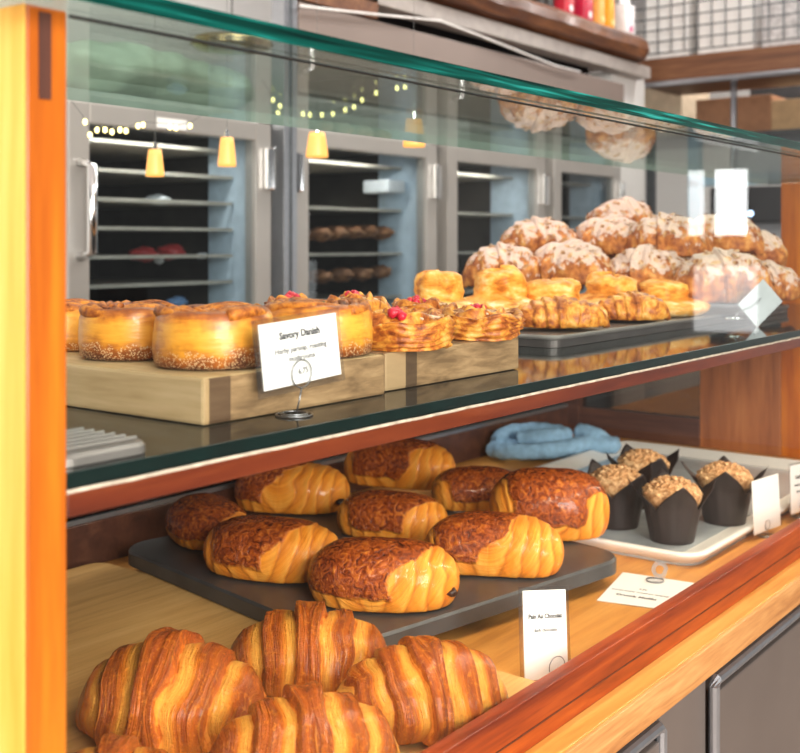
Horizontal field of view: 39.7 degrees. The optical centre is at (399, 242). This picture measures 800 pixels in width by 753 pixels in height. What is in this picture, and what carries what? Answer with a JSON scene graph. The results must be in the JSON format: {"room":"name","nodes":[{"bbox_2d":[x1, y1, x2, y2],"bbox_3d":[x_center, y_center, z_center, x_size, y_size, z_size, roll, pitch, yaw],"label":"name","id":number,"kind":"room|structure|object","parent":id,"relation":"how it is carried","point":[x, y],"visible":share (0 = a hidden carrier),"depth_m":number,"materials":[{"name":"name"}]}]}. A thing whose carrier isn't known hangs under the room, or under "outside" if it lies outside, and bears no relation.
{"room":"bakery shop","nodes":[
{"label":"bakery shop","id":0,"kind":"room"},
{"bbox_2d":[71,101,199,137],"bbox_3d":[-0.497,-0.231,2.130,0.293,0.072,0.033,0,0,-39],"label":"string lights","id":1,"kind":"object","parent":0,"point":[84,120],"visible":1,"depth_m":2.12},
{"bbox_2d":[0,0,643,129],"bbox_3d":[-1.391,-0.130,3.701,0.100,2.900,10.200,0,0,37],"label":"wall","id":2,"kind":"structure","parent":0,"point":[257,68],"depth_m":4.52,"materials":[{"name":"white paint"}]},
{"bbox_2d":[297,0,377,19],"bbox_3d":[-0.189,-0.772,3.080,0.065,0.255,0.330,0,0,37],"label":"trim","id":3,"kind":"structure","parent":0,"point":[370,6],"depth_m":3.10,"materials":[{"name":"brown wood"}]},
{"bbox_2d":[297,1,623,129],"bbox_3d":[0.298,-0.520,3.715,0.050,0.240,1.930,0,0,37],"label":"trim","id":4,"kind":"structure","parent":0,"point":[315,81],"depth_m":3.44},
{"bbox_2d":[374,0,588,73],"bbox_3d":[0.241,-0.850,4.028,0.100,0.500,1.700,0,0,37],"label":"trim","id":5,"kind":"structure","parent":0,"point":[399,22],"depth_m":3.95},
{"bbox_2d":[371,0,649,79],"bbox_3d":[0.295,-0.768,3.899,0.382,0.159,2.160,0,0,37],"label":"shelf","id":6,"kind":"object","parent":5,"relation":"attached to","point":[530,26],"visible":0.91,"depth_m":3.90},
{"bbox_2d":[299,4,580,72],"bbox_3d":[0.204,-0.654,3.526,0.008,0.070,1.542,0,0,37],"label":"power cord","id":7,"kind":"object","parent":6,"relation":"attached to","point":[300,5],"visible":1,"depth_m":3.38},
{"bbox_2d":[574,0,592,20],"bbox_3d":[0.724,-0.938,4.380,0.062,0.190,0.070,0,0,37],"label":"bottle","id":8,"kind":"object","parent":6,"relation":"on","point":[582,8],"visible":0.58,"depth_m":4.35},
{"bbox_2d":[593,0,604,25],"bbox_3d":[0.791,-0.938,4.468,0.062,0.190,0.044,0,0,37],"label":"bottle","id":9,"kind":"object","parent":6,"relation":"on","point":[598,5],"visible":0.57,"depth_m":4.44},
{"bbox_2d":[605,0,614,27],"bbox_3d":[0.845,-0.938,4.538,0.062,0.190,0.044,0,0,37],"label":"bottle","id":10,"kind":"object","parent":6,"relation":"on","point":[609,4],"visible":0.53,"depth_m":4.51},
{"bbox_2d":[615,0,634,34],"bbox_3d":[0.946,-0.938,4.671,0.062,0.190,0.090,0,0,37],"label":"bottle","id":11,"kind":"object","parent":6,"relation":"on","point":[624,12],"visible":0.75,"depth_m":4.64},
{"bbox_2d":[470,72,644,201],"bbox_3d":[0.680,0.310,4.851,0.700,2.020,0.300,0,0,37],"label":"column","id":12,"kind":"structure","parent":0,"point":[634,90],"depth_m":4.68,"materials":[{"name":"white paint"}]},
{"bbox_2d":[614,0,643,13],"bbox_3d":[0.398,-1.630,2.337,4.600,0.100,10.200,0,0,37],"label":"ceiling","id":13,"kind":"structure","parent":0,"point":[638,4],"depth_m":7.35,"materials":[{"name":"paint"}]},
{"bbox_2d":[146,141,163,176],"bbox_3d":[-0.442,-0.850,1.999,0.033,1.460,0.033,0,0,37],"label":"pendant lamp","id":14,"kind":"object","parent":13,"relation":"hanging from","point":[154,167],"visible":1,"depth_m":1.99,"materials":[{"name":"glass"}]},
{"bbox_2d":[218,129,235,166],"bbox_3d":[-0.328,-0.862,2.099,0.035,1.435,0.035,0,0,37],"label":"pendant lamp","id":15,"kind":"object","parent":13,"relation":"hanging from","point":[226,157],"visible":1,"depth_m":2.09,"materials":[{"name":"glass"}]},
{"bbox_2d":[190,0,273,54],"bbox_3d":[-0.409,-1.021,2.699,0.202,1.118,0.202,0,0,37],"label":"lamp","id":16,"kind":"object","parent":13,"relation":"hanging from","point":[223,37],"visible":0.82,"depth_m":2.64,"materials":[{"name":"gold metal"}]},
{"bbox_2d":[306,130,327,157],"bbox_3d":[-0.165,-0.875,2.199,0.044,1.410,0.044,0,0,37],"label":"pendant lamp","id":17,"kind":"object","parent":13,"relation":"hanging from","point":[316,144],"visible":0.81,"depth_m":2.18,"materials":[{"name":"glass"}]},
{"bbox_2d":[262,72,424,147],"bbox_3d":[-0.103,-0.890,2.193,0.165,1.381,0.376,0,0,37],"label":"string lights","id":18,"kind":"object","parent":13,"relation":"hanging from","point":[413,123],"depth_m":2.28,"materials":[{"name":"glass"}]},
{"bbox_2d":[645,90,780,216],"bbox_3d":[3.499,-0.130,6.323,4.500,2.900,0.100,0,0,37],"label":"wall","id":19,"kind":"structure","parent":0,"point":[671,188],"depth_m":7.50,"materials":[{"name":"white paint"}]},
{"bbox_2d":[750,85,799,98],"bbox_3d":[2.429,-0.790,5.315,1.380,0.140,0.400,0,0,37],"label":"trim","id":20,"kind":"structure","parent":0,"point":[790,92],"depth_m":5.49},
{"bbox_3d":[1.909,1.370,1.185,8.400,0.100,10.200,0,0,37],"label":"floor","id":21,"kind":"structure","parent":0,"visible":0},
{"bbox_2d":[66,99,274,305],"bbox_3d":[-0.789,0.482,2.837,0.806,1.635,0.654,0,0,37],"label":"fridge","id":22,"kind":"object","parent":21,"relation":"on","point":[222,213],"visible":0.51,"depth_m":2.92,"materials":[{"name":"metal"}]},
{"bbox_2d":[89,137,218,161],"bbox_3d":[-0.824,-0.240,2.861,0.520,0.009,0.579,0,0,37],"label":"shelf","id":23,"kind":"object","parent":22,"relation":"attached to","point":[100,149],"depth_m":2.89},
{"bbox_2d":[66,40,255,109],"bbox_3d":[-0.624,-0.417,2.807,0.249,0.151,0.660,0,0,37],"label":"cloth bundle","id":24,"kind":"object","parent":22,"relation":"on","point":[126,68],"visible":0.7,"depth_m":2.70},
{"bbox_2d":[89,277,232,288],"bbox_3d":[-0.824,0.102,2.861,0.520,0.009,0.579,0,0,37],"label":"shelf","id":25,"kind":"object","parent":22,"relation":"attached to","point":[104,282],"depth_m":2.95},
{"bbox_2d":[89,254,232,258],"bbox_3d":[-0.824,0.034,2.861,0.520,0.009,0.579,0,0,37],"label":"shelf","id":26,"kind":"object","parent":22,"relation":"attached to","point":[97,256],"depth_m":2.77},
{"bbox_2d":[98,226,232,232],"bbox_3d":[-0.824,-0.035,2.861,0.520,0.009,0.579,0,0,37],"label":"shelf","id":27,"kind":"object","parent":22,"relation":"attached to","point":[101,229],"depth_m":2.88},
{"bbox_2d":[98,197,232,208],"bbox_3d":[-0.824,-0.103,2.861,0.520,0.009,0.579,0,0,37],"label":"shelf","id":28,"kind":"object","parent":22,"relation":"attached to","point":[103,202],"depth_m":2.93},
{"bbox_2d":[98,167,232,185],"bbox_3d":[-0.824,-0.172,2.861,0.520,0.009,0.579,0,0,37],"label":"shelf","id":29,"kind":"object","parent":22,"relation":"attached to","point":[106,176],"depth_m":2.93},
{"bbox_2d":[156,244,185,260],"bbox_3d":[-0.587,0.024,2.842,0.080,0.044,0.073,0,0,37],"label":"bag","id":30,"kind":"object","parent":22,"relation":"on","point":[168,249],"visible":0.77,"depth_m":2.82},
{"bbox_2d":[157,117,186,130],"bbox_3d":[-0.534,-0.279,2.596,0.002,0.024,0.090,0,0,37],"label":"label plate","id":31,"kind":"object","parent":22,"relation":"attached to","point":[160,120],"visible":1,"depth_m":2.59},
{"bbox_2d":[272,0,296,297],"bbox_3d":[-0.303,0.235,2.913,0.045,2.170,0.050,0,0,37],"label":"trim","id":32,"kind":"structure","parent":21,"relation":"on","point":[280,8],"depth_m":2.89,"materials":[{"name":"metal"}]},
{"bbox_2d":[289,0,291,290],"bbox_3d":[-0.285,0.235,2.898,0.004,2.170,0.008,0,0,37],"label":"trim","id":33,"kind":"structure","parent":32,"relation":"attached to","point":[290,1],"depth_m":2.90,"materials":[{"name":"metal"}]},
{"bbox_2d":[270,124,441,306],"bbox_3d":[-0.354,0.482,3.417,0.795,1.635,0.684,0,0,37],"label":"fridge","id":34,"kind":"object","parent":21,"relation":"on","point":[330,189],"visible":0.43,"depth_m":3.52,"materials":[{"name":"metal"}]},
{"bbox_2d":[308,269,333,283],"bbox_3d":[-0.234,0.099,3.266,0.095,0.044,0.071,0,0,37],"label":"bread loaf","id":35,"kind":"object","parent":34,"relation":"on","point":[320,276],"visible":0.92,"depth_m":3.25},
{"bbox_2d":[308,227,333,241],"bbox_3d":[-0.244,-0.026,3.261,0.104,0.045,0.068,0,0,37],"label":"bread loaf","id":36,"kind":"object","parent":34,"relation":"on","point":[321,234],"visible":0.86,"depth_m":3.23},
{"bbox_2d":[329,267,353,281],"bbox_3d":[-0.182,0.096,3.344,0.091,0.044,0.078,0,0,-1],"label":"bread loaf","id":37,"kind":"object","parent":34,"relation":"on","point":[340,274],"visible":0.8,"depth_m":3.31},
{"bbox_2d":[308,292,401,299],"bbox_3d":[-0.385,0.169,3.438,0.520,0.009,0.609,0,0,37],"label":"shelf","id":38,"kind":"object","parent":34,"relation":"attached to","point":[313,295],"depth_m":3.55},
{"bbox_2d":[308,252,401,255],"bbox_3d":[-0.385,0.034,3.438,0.520,0.009,0.609,0,0,37],"label":"shelf","id":39,"kind":"object","parent":34,"relation":"attached to","point":[309,253],"depth_m":3.40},
{"bbox_2d":[308,206,401,213],"bbox_3d":[-0.385,-0.102,3.438,0.520,0.009,0.609,0,0,37],"label":"shelf","id":40,"kind":"object","parent":34,"relation":"attached to","point":[311,209],"depth_m":3.48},
{"bbox_2d":[308,159,401,174],"bbox_3d":[-0.385,-0.236,3.438,0.520,0.009,0.609,0,0,37],"label":"shelf","id":41,"kind":"object","parent":34,"relation":"attached to","point":[315,167],"depth_m":3.50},
{"bbox_2d":[363,180,404,193],"bbox_3d":[-0.050,-0.176,3.481,0.100,0.040,0.090,0,0,37],"label":"tub","id":42,"kind":"object","parent":34,"relation":"on","point":[369,186],"visible":1,"depth_m":3.45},
{"bbox_2d":[435,144,549,297],"bbox_3d":[0.064,0.482,3.965,0.795,1.635,0.646,0,0,37],"label":"fridge","id":43,"kind":"object","parent":21,"relation":"on","point":[484,193],"visible":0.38,"depth_m":4.02,"materials":[{"name":"metal"}]},
{"bbox_2d":[457,212,512,216],"bbox_3d":[0.033,-0.102,3.986,0.520,0.009,0.571,0,0,37],"label":"shelf","id":44,"kind":"object","parent":43,"relation":"attached to","point":[459,214],"depth_m":3.97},
{"bbox_2d":[457,172,512,181],"bbox_3d":[0.033,-0.236,3.986,0.520,0.009,0.571,0,0,37],"label":"shelf","id":45,"kind":"object","parent":43,"relation":"attached to","point":[488,176],"depth_m":4.05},
{"bbox_2d":[542,157,624,293],"bbox_3d":[0.453,0.482,4.475,0.795,1.635,0.574,0,0,37],"label":"fridge","id":46,"kind":"object","parent":21,"relation":"on","point":[577,189],"visible":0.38,"depth_m":4.44,"materials":[{"name":"metal"}]},
{"bbox_2d":[616,604,799,752],"bbox_3d":[0.202,0.896,1.732,0.820,0.847,3.400,0,0,37],"label":"cabinet","id":47,"kind":"object","parent":21,"relation":"on","point":[751,704],"visible":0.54,"depth_m":1.35,"materials":[{"name":"metal"}]},
{"bbox_2d":[104,433,799,752],"bbox_3d":[0.193,0.454,1.739,0.878,0.034,3.600,0,0,37],"label":"display shelf","id":48,"kind":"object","parent":47,"relation":"on","point":[610,723],"depth_m":1.25,"materials":[{"name":"brown wood"}]},
{"bbox_2d":[66,563,534,752],"bbox_3d":[-0.290,0.428,1.039,0.690,0.016,0.551,0,0,37],"label":"cutting board","id":49,"kind":"object","parent":48,"relation":"on","point":[109,607],"visible":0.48,"depth_m":1.24,"materials":[{"name":"brown wood"}]},
{"bbox_2d":[75,732,167,752],"bbox_3d":[-0.198,0.383,0.773,0.114,0.074,0.112,0,0,-41],"label":"croissant","id":50,"kind":"object","parent":49,"relation":"on","point":[111,742],"visible":1,"depth_m":0.78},
{"bbox_2d":[75,626,266,752],"bbox_3d":[-0.199,0.375,0.948,0.148,0.090,0.144,0,0,45],"label":"croissant","id":51,"kind":"object","parent":49,"relation":"on","point":[175,691],"visible":0.86,"depth_m":0.90,"materials":[{"name":"food"}]},
{"bbox_2d":[210,680,400,752],"bbox_3d":[-0.074,0.381,0.861,0.130,0.079,0.132,0,0,31],"label":"croissant","id":52,"kind":"object","parent":49,"relation":"on","point":[306,719],"visible":1,"depth_m":0.83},
{"bbox_2d":[230,600,385,697],"bbox_3d":[-0.088,0.382,1.067,0.137,0.076,0.135,0,0,39],"label":"croissant","id":53,"kind":"object","parent":49,"relation":"on","point":[307,643],"visible":0.62,"depth_m":1.02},
{"bbox_2d":[336,635,507,746],"bbox_3d":[0.020,0.383,0.975,0.132,0.074,0.138,0,0,32],"label":"croissant","id":54,"kind":"object","parent":49,"relation":"on","point":[427,688],"visible":0.7,"depth_m":0.93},
{"bbox_2d":[128,510,615,645],"bbox_3d":[-0.040,0.418,1.443,0.464,0.037,0.487,0,0,-43],"label":"slate board","id":55,"kind":"object","parent":48,"relation":"on","point":[477,598],"visible":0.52,"depth_m":1.30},
{"bbox_2d":[165,493,246,550],"bbox_3d":[-0.262,0.372,1.497,0.103,0.057,0.149,0,0,-33],"label":"pastry","id":56,"kind":"object","parent":55,"relation":"on","point":[189,520],"visible":0.7,"depth_m":1.45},
{"bbox_2d":[203,515,337,583],"bbox_3d":[-0.155,0.367,1.347,0.177,0.066,0.106,0,0,13],"label":"pastry","id":57,"kind":"object","parent":55,"relation":"on","point":[259,548],"visible":0.84,"depth_m":1.31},
{"bbox_2d":[234,462,349,514],"bbox_3d":[-0.162,0.365,1.673,0.178,0.070,0.113,0,0,19],"label":"pastry","id":58,"kind":"object","parent":55,"relation":"on","point":[307,487],"visible":0.83,"depth_m":1.63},
{"bbox_2d":[308,536,459,612],"bbox_3d":[-0.019,0.365,1.237,0.172,0.070,0.106,0,0,13],"label":"pastry","id":59,"kind":"object","parent":55,"relation":"on","point":[364,573],"visible":0.97,"depth_m":1.20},
{"bbox_2d":[337,489,447,540],"bbox_3d":[-0.011,0.371,1.523,0.154,0.059,0.100,0,0,9],"label":"pastry","id":60,"kind":"object","parent":55,"relation":"on","point":[380,512],"visible":0.84,"depth_m":1.49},
{"bbox_2d":[344,438,455,490],"bbox_3d":[0.004,0.362,1.843,0.194,0.075,0.115,0,0,21],"label":"pastry","id":61,"kind":"object","parent":55,"relation":"on","point":[410,463],"visible":0.77,"depth_m":1.80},
{"bbox_2d":[431,466,510,511],"bbox_3d":[0.118,0.370,1.683,0.139,0.060,0.098,0,0,-13],"label":"pastry","id":62,"kind":"object","parent":55,"relation":"on","point":[466,488],"visible":0.7,"depth_m":1.65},
{"bbox_2d":[425,511,563,577],"bbox_3d":[0.116,0.366,1.365,0.169,0.068,0.106,0,0,15],"label":"pastry","id":63,"kind":"object","parent":55,"relation":"on","point":[480,543],"visible":0.82,"depth_m":1.32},
{"bbox_2d":[489,467,609,540],"bbox_3d":[0.205,0.355,1.526,0.164,0.090,0.115,0,0,5],"label":"pastry","id":64,"kind":"object","parent":55,"relation":"on","point":[574,503],"visible":0.81,"depth_m":1.48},
{"bbox_2d":[0,0,799,752],"bbox_3d":[0.106,0.152,1.573,0.802,0.570,2.030,0,0,37],"label":"display case","id":65,"kind":"object","parent":48,"relation":"on","point":[734,385],"visible":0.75,"depth_m":0.88,"materials":[{"name":"orange wood"}]},
{"bbox_2d":[66,427,144,467],"bbox_3d":[-0.194,0.118,0.650,0.073,0.009,0.066,0,0,37],"label":"cooling rack","id":66,"kind":"object","parent":65,"relation":"on","point":[83,447],"visible":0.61,"depth_m":0.64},
{"bbox_2d":[66,351,383,424],"bbox_3d":[-0.180,0.107,0.907,0.273,0.032,0.198,0,0,37],"label":"block","id":67,"kind":"object","parent":65,"relation":"on","point":[138,388],"visible":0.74,"depth_m":0.80,"materials":[{"name":"brown wood"}]},
{"bbox_2d":[66,298,130,350],"bbox_3d":[-0.272,0.070,0.960,0.079,0.041,0.078,0,0,-6],"label":"bun","id":68,"kind":"object","parent":67,"relation":"on","point":[73,305],"visible":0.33,"depth_m":0.92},
{"bbox_2d":[78,299,180,360],"bbox_3d":[-0.213,0.069,0.885,0.085,0.044,0.085,0,0,-22],"label":"pastry","id":69,"kind":"object","parent":67,"relation":"on","point":[120,331],"visible":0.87,"depth_m":0.85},
{"bbox_2d":[152,301,272,370],"bbox_3d":[-0.139,0.068,0.825,0.089,0.045,0.090,0,0,37],"label":"pastry","id":70,"kind":"object","parent":67,"relation":"on","point":[218,336],"visible":1,"depth_m":0.79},
{"bbox_2d":[263,297,372,357],"bbox_3d":[-0.067,0.068,0.904,0.091,0.046,0.091,0,0,-37],"label":"bun","id":71,"kind":"object","parent":67,"relation":"on","point":[353,315],"visible":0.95,"depth_m":0.87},
{"bbox_2d":[258,313,340,417],"bbox_3d":[-0.071,0.086,0.799,0.027,0.075,0.092,0,0,39],"label":"price card","id":72,"kind":"object","parent":65,"relation":"on","point":[295,351],"visible":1,"depth_m":0.80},
{"bbox_2d":[368,337,517,390],"bbox_3d":[-0.033,0.107,1.067,0.214,0.032,0.213,0,0,37],"label":"block","id":73,"kind":"object","parent":65,"relation":"on","point":[464,359],"visible":0.42,"depth_m":0.99,"materials":[{"name":"brown wood"}]},
{"bbox_2d":[327,290,390,311],"bbox_3d":[-0.045,0.068,1.068,0.079,0.046,0.072,0,0,-45],"label":"danish pastry","id":74,"kind":"object","parent":73,"relation":"on","point":[378,302],"visible":0.28,"depth_m":1.06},
{"bbox_2d":[372,306,455,351],"bbox_3d":[0.006,0.072,0.965,0.088,0.038,0.096,0,0,37],"label":"danish pastry","id":75,"kind":"object","parent":73,"relation":"on","point":[395,329],"visible":0.92,"depth_m":0.93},
{"bbox_2d":[391,294,457,312],"bbox_3d":[0.019,0.072,1.139,0.085,0.039,0.078,0,0,13],"label":"danish pastry","id":76,"kind":"object","parent":73,"relation":"on","point":[416,301],"visible":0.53,"depth_m":1.12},
{"bbox_2d":[441,303,525,341],"bbox_3d":[0.077,0.074,1.063,0.089,0.034,0.095,0,0,-20],"label":"danish pastry","id":77,"kind":"object","parent":73,"relation":"on","point":[475,322],"visible":0.89,"depth_m":1.03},
{"bbox_2d":[518,303,788,347],"bbox_3d":[0.246,0.116,1.774,0.486,0.015,0.846,0,0,37],"label":"baking pan","id":78,"kind":"object","parent":65,"relation":"on","point":[717,313],"visible":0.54,"depth_m":1.46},
{"bbox_2d":[414,269,480,307],"bbox_3d":[0.050,0.073,1.500,0.123,0.076,0.127,0,0,37],"label":"roll","id":79,"kind":"object","parent":78,"relation":"on","point":[447,286],"visible":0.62,"depth_m":1.47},
{"bbox_2d":[464,265,531,308],"bbox_3d":[0.140,0.072,1.560,0.144,0.082,0.141,0,0,-26],"label":"roll","id":80,"kind":"object","parent":78,"relation":"on","point":[505,286],"visible":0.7,"depth_m":1.53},
{"bbox_2d":[462,241,541,288],"bbox_3d":[0.176,0.037,1.841,0.135,0.079,0.128,0,0,-33],"label":"croissant","id":81,"kind":"object","parent":78,"relation":"on","point":[493,256],"visible":0.47,"depth_m":1.80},
{"bbox_2d":[517,295,609,328],"bbox_3d":[0.206,0.089,1.438,0.136,0.044,0.075,0,0,-5],"label":"pastry","id":82,"kind":"object","parent":78,"relation":"on","point":[559,312],"visible":0.87,"depth_m":1.41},
{"bbox_2d":[527,278,607,316],"bbox_3d":[0.217,0.081,1.576,0.164,0.063,0.158,0,0,1],"label":"roll","id":83,"kind":"object","parent":78,"relation":"on","point":[538,288],"visible":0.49,"depth_m":1.55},
{"bbox_2d":[533,238,615,285],"bbox_3d":[0.278,0.032,1.835,0.151,0.081,0.124,0,0,42],"label":"croissant","id":84,"kind":"object","parent":78,"relation":"on","point":[573,258],"visible":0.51,"depth_m":1.79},
{"bbox_2d":[580,271,636,302],"bbox_3d":[0.317,0.077,1.659,0.148,0.070,0.145,0,0,28],"label":"roll","id":85,"kind":"object","parent":78,"relation":"on","point":[599,285],"visible":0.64,"depth_m":1.63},
{"bbox_2d":[598,290,670,320],"bbox_3d":[0.331,0.089,1.577,0.117,0.045,0.075,0,0,-8],"label":"pastry","id":86,"kind":"object","parent":78,"relation":"on","point":[634,305],"visible":0.88,"depth_m":1.55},
{"bbox_2d":[611,243,687,291],"bbox_3d":[0.413,0.045,1.853,0.159,0.088,0.135,0,0,27],"label":"croissant","id":87,"kind":"object","parent":78,"relation":"on","point":[642,263],"visible":0.38,"depth_m":1.81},
{"bbox_2d":[625,212,711,257],"bbox_3d":[0.462,-0.013,1.911,0.137,0.082,0.133,0,0,-23],"label":"croissant","id":88,"kind":"object","parent":87,"relation":"on","point":[671,231],"visible":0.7,"depth_m":1.86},
{"bbox_2d":[639,279,710,316],"bbox_3d":[0.410,0.085,1.723,0.139,0.056,0.144,0,0,-35],"label":"roll","id":89,"kind":"object","parent":78,"relation":"on","point":[674,293],"visible":0.71,"depth_m":1.69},
{"bbox_2d":[673,247,775,303],"bbox_3d":[0.516,0.052,1.762,0.155,0.091,0.147,0,0,-33],"label":"croissant","id":90,"kind":"object","parent":78,"relation":"on","point":[718,276],"visible":0.69,"depth_m":1.71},
{"bbox_2d":[761,260,799,300],"bbox_3d":[0.634,0.065,1.914,0.135,0.072,0.111,0,0,-23],"label":"croissant","id":91,"kind":"object","parent":78,"relation":"on","point":[787,283],"visible":0.31,"depth_m":1.88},
{"bbox_2d":[745,230,787,265],"bbox_3d":[0.651,0.011,2.014,0.127,0.070,0.108,0,0,-33],"label":"croissant","id":92,"kind":"object","parent":91,"relation":"on","point":[775,250],"visible":0.3,"depth_m":1.98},
{"bbox_3d":[0.391,0.037,2.053,0.159,0.088,0.135,0,0,22],"label":"croissant","id":93,"kind":"object","parent":78,"relation":"on","visible":0},
{"bbox_2d":[576,214,637,255],"bbox_3d":[0.370,-0.013,1.975,0.120,0.078,0.146,0,0,-43],"label":"croissant","id":94,"kind":"object","parent":93,"relation":"on","point":[609,233],"visible":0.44,"depth_m":1.93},
{"bbox_2d":[586,196,652,221],"bbox_3d":[0.435,-0.051,2.153,0.146,0.081,0.124,0,0,-23],"label":"croissant","id":95,"kind":"object","parent":93,"relation":"on","point":[628,207],"visible":0.34,"depth_m":2.12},
{"bbox_3d":[0.522,0.033,2.015,0.159,0.086,0.136,0,0,32],"label":"croissant","id":96,"kind":"object","parent":78,"relation":"on","visible":0},
{"bbox_2d":[693,210,764,254],"bbox_3d":[0.571,-0.019,1.975,0.146,0.078,0.120,0,0,42],"label":"croissant","id":97,"kind":"object","parent":96,"relation":"on","point":[727,230],"visible":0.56,"depth_m":1.93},
{"bbox_3d":[0.255,0.045,2.023,0.159,0.085,0.131,0,0,7],"label":"croissant","id":98,"kind":"object","parent":78,"relation":"on","visible":0},
{"bbox_2d":[500,216,577,252],"bbox_3d":[0.251,-0.007,1.982,0.141,0.084,0.137,0,0,-43],"label":"croissant","id":99,"kind":"object","parent":98,"relation":"on","point":[533,234],"visible":0.39,"depth_m":1.93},
{"bbox_2d":[725,279,782,326],"bbox_3d":[0.522,0.089,1.631,0.100,0.071,0.026,0,0,-23],"label":"price tag","id":100,"kind":"object","parent":65,"relation":"on","point":[761,301],"visible":1,"depth_m":1.64,"materials":[{"name":"white paper"}]},
{"bbox_2d":[522,589,567,679],"bbox_3d":[0.145,0.391,1.106,0.078,0.099,0.027,0,0,-33],"label":"price card","id":101,"kind":"object","parent":48,"relation":"on","point":[544,611],"visible":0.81,"depth_m":1.10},
{"bbox_2d":[486,422,621,459],"bbox_3d":[0.312,0.403,2.236,0.280,0.070,0.127,0,0,1],"label":"towel","id":102,"kind":"object","parent":48,"relation":"on","point":[531,440],"visible":0.98,"depth_m":2.22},
{"bbox_2d":[454,441,799,565],"bbox_3d":[0.434,0.426,1.914,0.476,0.020,0.750,0,0,37],"label":"tray","id":103,"kind":"object","parent":48,"relation":"on","point":[710,540],"visible":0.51,"depth_m":1.73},
{"bbox_2d":[581,459,652,530],"bbox_3d":[0.330,0.383,1.688,0.100,0.093,0.100,0,0,22],"label":"muffin","id":104,"kind":"object","parent":103,"relation":"on","point":[626,505],"visible":0.77,"depth_m":1.66,"materials":[{"name":"brown food"}]},
{"bbox_2d":[606,443,679,509],"bbox_3d":[0.398,0.383,1.819,0.100,0.093,0.100,0,0,33],"label":"muffin","id":105,"kind":"object","parent":103,"relation":"on","point":[637,459],"visible":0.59,"depth_m":1.80,"materials":[{"name":"brown food"}]},
{"bbox_2d":[627,468,716,545],"bbox_3d":[0.394,0.383,1.607,0.100,0.093,0.100,0,0,-44],"label":"muffin","id":106,"kind":"object","parent":103,"relation":"on","point":[672,505],"visible":1,"depth_m":1.58,"materials":[{"name":"brown food"}]},
{"bbox_2d":[681,456,767,526],"bbox_3d":[0.501,0.383,1.712,0.100,0.093,0.100,0,0,-29],"label":"muffin","id":107,"kind":"object","parent":103,"relation":"on","point":[728,503],"visible":0.93,"depth_m":1.68,"materials":[{"name":"brown food"}]},
{"bbox_2d":[597,561,693,607],"bbox_3d":[0.299,0.423,1.394,0.095,0.026,0.137,0,0,37],"label":"price card","id":108,"kind":"object","parent":48,"relation":"on","point":[632,589],"visible":1,"depth_m":1.39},
{"bbox_2d":[751,473,780,537],"bbox_3d":[0.545,0.393,1.650,0.082,0.087,0.027,0,0,-45],"label":"price card","id":109,"kind":"object","parent":48,"relation":"on","point":[765,491],"visible":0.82,"depth_m":1.65,"materials":[{"name":"paper"}]},
{"bbox_2d":[790,464,799,518],"bbox_3d":[0.636,0.391,1.765,0.027,0.092,0.103,0,0,37],"label":"price card","id":110,"kind":"object","parent":48,"relation":"on","point":[794,469],"visible":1,"depth_m":1.75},
{"bbox_2d":[688,175,764,219],"bbox_3d":[1.970,0.480,5.603,1.060,1.680,0.060,0,0,37],"label":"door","id":111,"kind":"structure","parent":21,"relation":"on","point":[696,184],"depth_m":5.87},
{"bbox_3d":[1.706,0.845,5.207,1.600,0.950,0.850,0,0,37],"label":"countertop","id":112,"kind":"structure","parent":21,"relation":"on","visible":0},
{"bbox_2d":[632,0,799,213],"bbox_3d":[1.550,-0.430,4.771,1.020,1.580,0.532,0,0,37],"label":"wire rack","id":113,"kind":"object","parent":112,"relation":"on","point":[733,71],"visible":0.69,"depth_m":4.66,"materials":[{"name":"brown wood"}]},
{"bbox_2d":[645,0,696,59],"bbox_3d":[1.265,-1.001,4.958,0.200,0.398,0.380,0,0,37],"label":"carton","id":114,"kind":"object","parent":113,"relation":"on","point":[690,8],"visible":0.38,"depth_m":4.80,"materials":[{"name":"cardboard"}]},
{"bbox_2d":[632,0,799,54],"bbox_3d":[1.354,-1.019,4.614,0.900,0.403,0.006,0,0,37],"label":"wire basket","id":115,"kind":"object","parent":113,"relation":"on","point":[697,1],"depth_m":4.65,"materials":[{"name":"metal"}]},
{"bbox_2d":[697,0,762,53],"bbox_3d":[1.474,-1.001,4.805,0.240,0.398,0.370,0,0,37],"label":"carton","id":116,"kind":"object","parent":113,"relation":"on","point":[745,25],"visible":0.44,"depth_m":4.65,"materials":[{"name":"cardboard"}]},
{"bbox_2d":[763,0,799,46],"bbox_3d":[1.681,-1.001,4.647,0.200,0.398,0.370,0,0,37],"label":"carton","id":117,"kind":"object","parent":113,"relation":"on","point":[789,7],"visible":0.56,"depth_m":4.52,"materials":[{"name":"cardboard"}]},
{"bbox_2d":[646,128,799,214],"bbox_3d":[1.791,-0.070,5.236,1.700,0.880,0.500,0,0,37],"label":"storage shelf","id":118,"kind":"object","parent":112,"relation":"on","point":[789,134],"visible":0.09,"depth_m":5.84,"materials":[{"name":"metal"}]},
{"bbox_2d":[645,88,709,126],"bbox_3d":[1.319,-0.645,5.565,0.350,0.270,0.350,0,0,37],"label":"carton","id":119,"kind":"object","parent":118,"relation":"on","point":[684,105],"visible":0.13,"depth_m":5.39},
{"bbox_2d":[696,94,785,130],"bbox_3d":[1.657,-0.595,5.307,0.360,0.170,0.350,0,0,37],"label":"carton","id":120,"kind":"object","parent":118,"relation":"on","point":[754,113],"visible":0.43,"depth_m":5.14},
{"bbox_2d":[772,98,799,129],"bbox_3d":[1.919,-0.580,5.107,0.300,0.140,0.350,0,0,37],"label":"carton","id":121,"kind":"object","parent":118,"relation":"on","point":[785,113],"visible":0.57,"depth_m":5.02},
{"bbox_2d":[710,186,780,238],"bbox_3d":[1.693,0.060,5.058,0.420,0.620,0.422,0,0,37],"label":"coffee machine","id":122,"kind":"object","parent":112,"relation":"on","point":[761,205],"visible":0.26,"depth_m":4.90,"materials":[{"name":"metal"}]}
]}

